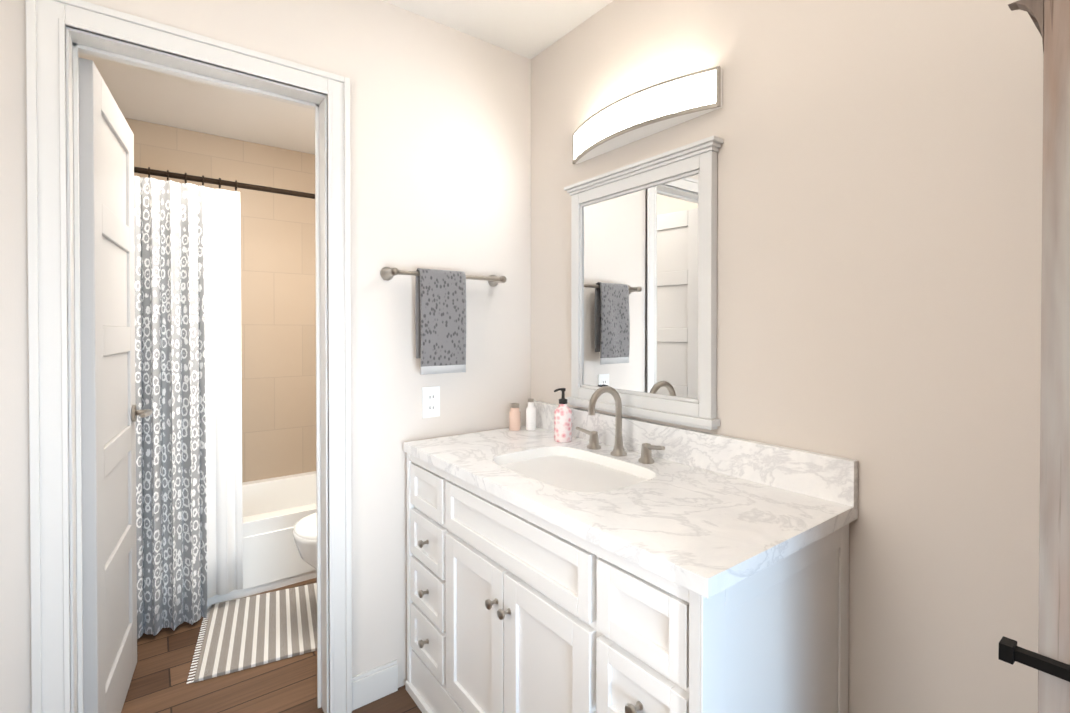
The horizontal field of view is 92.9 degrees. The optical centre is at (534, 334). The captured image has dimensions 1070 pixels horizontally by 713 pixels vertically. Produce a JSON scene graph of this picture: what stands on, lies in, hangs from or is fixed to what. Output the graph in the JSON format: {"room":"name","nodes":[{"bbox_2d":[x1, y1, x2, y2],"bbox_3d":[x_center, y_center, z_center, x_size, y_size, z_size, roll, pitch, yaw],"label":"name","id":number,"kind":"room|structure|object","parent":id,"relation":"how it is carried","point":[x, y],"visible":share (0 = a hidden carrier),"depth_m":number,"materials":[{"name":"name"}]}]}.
{"room":"bathroom","nodes":[
{"label":"bathroom","id":0,"kind":"room"},
{"bbox_2d":[124,117,315,482],"bbox_3d":[-1.784,0.042,3.097,1.520,2.438,0.008,0,1,-37],"label":"tiled wall","id":1,"kind":"structure","parent":0,"point":[278,297],"depth_m":3.16,"materials":[{"name":"beige tile"}]},
{"bbox_2d":[134,167,314,198],"bbox_3d":[-1.297,-0.698,2.443,1.502,0.055,0.056,0,1,-37],"label":"shower curtain rod","id":2,"kind":"object","parent":1,"relation":"attached to","point":[140,170],"visible":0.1,"depth_m":2.34,"materials":[{"name":"brown metal"}]},
{"bbox_2d":[134,167,242,638],"bbox_3d":[-1.599,0.267,2.168,0.616,1.966,0.138,0,1,-37],"label":"shower curtain","id":3,"kind":"object","parent":2,"relation":"hanging from","point":[188,393],"visible":0.67,"depth_m":2.22,"materials":[{"name":"fabric"}]},
{"bbox_2d":[0,0,530,712],"bbox_3d":[-1.333,0.057,1.265,3.200,2.440,0.120,0,1,-37],"label":"wall","id":4,"kind":"structure","parent":0,"point":[440,146],"depth_m":1.80,"materials":[{"name":"beige paint"}]},
{"bbox_2d":[25,0,351,712],"bbox_3d":[-1.151,0.210,1.774,0.772,2.126,0.757,0,1,-37],"label":"door frame","id":5,"kind":"structure","parent":4,"relation":"attached to","point":[60,34],"depth_m":1.43,"materials":[{"name":"white wood"}]},
{"bbox_2d":[352,659,397,710],"bbox_3d":[-1.533,1.226,1.042,2.600,0.107,0.014,0,1,-37],"label":"baseboard","id":6,"kind":"structure","parent":4,"relation":"attached to","point":[374,684],"depth_m":1.77,"materials":[{"name":"white wood"}]},
{"bbox_2d":[422,386,439,417],"bbox_3d":[-0.387,0.252,1.897,0.070,0.114,0.007,0,1,-37],"label":"electrical outlet plate","id":7,"kind":"object","parent":4,"relation":"attached to","point":[430,401],"visible":1,"depth_m":1.89,"materials":[{"name":"white plastic"}]},
{"bbox_2d":[380,267,506,286],"bbox_3d":[-0.322,-0.215,1.894,0.488,0.048,0.083,0,1,-37],"label":"towel rail","id":8,"kind":"object","parent":4,"relation":"attached to","point":[387,273],"visible":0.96,"depth_m":1.79,"materials":[{"name":"silver metal"}]},
{"bbox_2d":[415,268,465,374],"bbox_3d":[-0.339,-0.047,1.848,0.181,0.374,0.052,0,1,-37],"label":"hanging towel","id":9,"kind":"object","parent":8,"relation":"hanging from","point":[440,316],"visible":0.98,"depth_m":1.82,"materials":[{"name":"grey fabric"}]},
{"bbox_2d":[121,578,421,712],"bbox_3d":[-0.937,1.312,0.748,3.440,0.060,5.040,0,1,-37],"label":"floor","id":10,"kind":"structure","parent":0,"point":[161,674],"depth_m":1.84,"materials":[{"name":"brown wood"}]},
{"bbox_2d":[186,583,316,683],"bbox_3d":[-1.140,1.262,2.228,0.570,0.013,0.570,0,1,-27],"label":"bath mat","id":11,"kind":"object","parent":10,"relation":"on","point":[251,631],"visible":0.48,"depth_m":2.15,"materials":[{"name":"grey fabric"}]},
{"bbox_2d":[207,471,316,607],"bbox_3d":[-1.553,1.084,2.800,1.498,0.360,0.756,0,1,-37],"label":"bathtub","id":12,"kind":"object","parent":10,"relation":"on","point":[275,509],"visible":0.12,"depth_m":2.56,"materials":[{"name":"white ceramic"}]},
{"bbox_2d":[292,512,316,569],"bbox_3d":[-0.742,0.868,2.379,0.713,0.800,0.436,0,1,-37],"label":"toilet","id":13,"kind":"object","parent":10,"relation":"on","point":[304,531],"visible":0.19,"depth_m":2.13,"materials":[{"name":"white ceramic"}]},
{"bbox_2d":[404,386,857,712],"bbox_3d":[0.127,0.720,1.488,0.598,1.112,1.246,0,1,-37],"label":"bathroom vanity","id":14,"kind":"object","parent":10,"relation":"on","point":[617,562],"visible":0.98,"depth_m":1.17,"materials":[{"name":"white paint"}]},
{"bbox_2d":[509,403,520,430],"bbox_3d":[-0.081,0.330,2.039,0.045,0.106,0.046,0,1,-37],"label":"bottle","id":15,"kind":"object","parent":14,"relation":"on","point":[514,418],"visible":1,"depth_m":2.02,"materials":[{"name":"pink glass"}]},
{"bbox_2d":[526,398,535,430],"bbox_3d":[-0.017,0.320,2.038,0.039,0.126,0.040,0,1,-37],"label":"bottle","id":16,"kind":"object","parent":14,"relation":"on","point":[530,417],"visible":1,"depth_m":2.02,"materials":[{"name":"white plastic"}]},
{"bbox_2d":[554,388,571,442],"bbox_3d":[0.098,0.289,1.836,0.074,0.191,0.066,0,1,-37],"label":"soap dispenser","id":17,"kind":"object","parent":14,"relation":"on","point":[562,422],"visible":1,"depth_m":1.81,"materials":[{"name":"pink plastic"}]},
{"bbox_2d":[576,386,664,463],"bbox_3d":[0.228,0.275,1.608,0.156,0.225,0.383,0,1,-37],"label":"faucet","id":18,"kind":"object","parent":14,"relation":"on","point":[617,455],"depth_m":1.63,"materials":[{"name":"silver metal"}]},
{"bbox_2d":[998,0,1069,712],"bbox_3d":[1.023,0.385,0.422,0.441,1.800,0.898,0,1,-37],"label":"tall cabinet","id":19,"kind":"object","parent":10,"relation":"on","point":[1049,661],"visible":1,"depth_m":0.63,"materials":[{"name":"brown wood"}]},
{"bbox_2d":[78,0,612,154],"bbox_3d":[-0.937,-1.188,0.727,3.440,0.060,5.040,0,1,-37],"label":"ceiling","id":20,"kind":"structure","parent":0,"point":[529,29],"depth_m":2.40,"materials":[{"name":"paint"}]},
{"bbox_2d":[531,0,1042,712],"bbox_3d":[0.391,0.053,1.734,0.120,2.440,5.040,0,1,-37],"label":"wall","id":21,"kind":"structure","parent":0,"point":[879,216],"depth_m":1.13,"materials":[{"name":"beige paint"}]},
{"bbox_2d":[564,135,722,429],"bbox_3d":[0.321,-0.142,1.681,0.048,0.822,0.642,0,1,-37],"label":"framed mirror","id":22,"kind":"object","parent":21,"relation":"attached to","point":[644,288],"visible":1,"depth_m":1.63,"materials":[{"name":"white paint"}]},
{"bbox_2d":[572,65,721,163],"bbox_3d":[0.307,-0.699,1.659,0.091,0.112,0.622,0,1,-37],"label":"sconce","id":23,"kind":"object","parent":21,"relation":"attached to","point":[645,112],"visible":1,"depth_m":1.56,"materials":[{"name":"white glass"}]}
]}

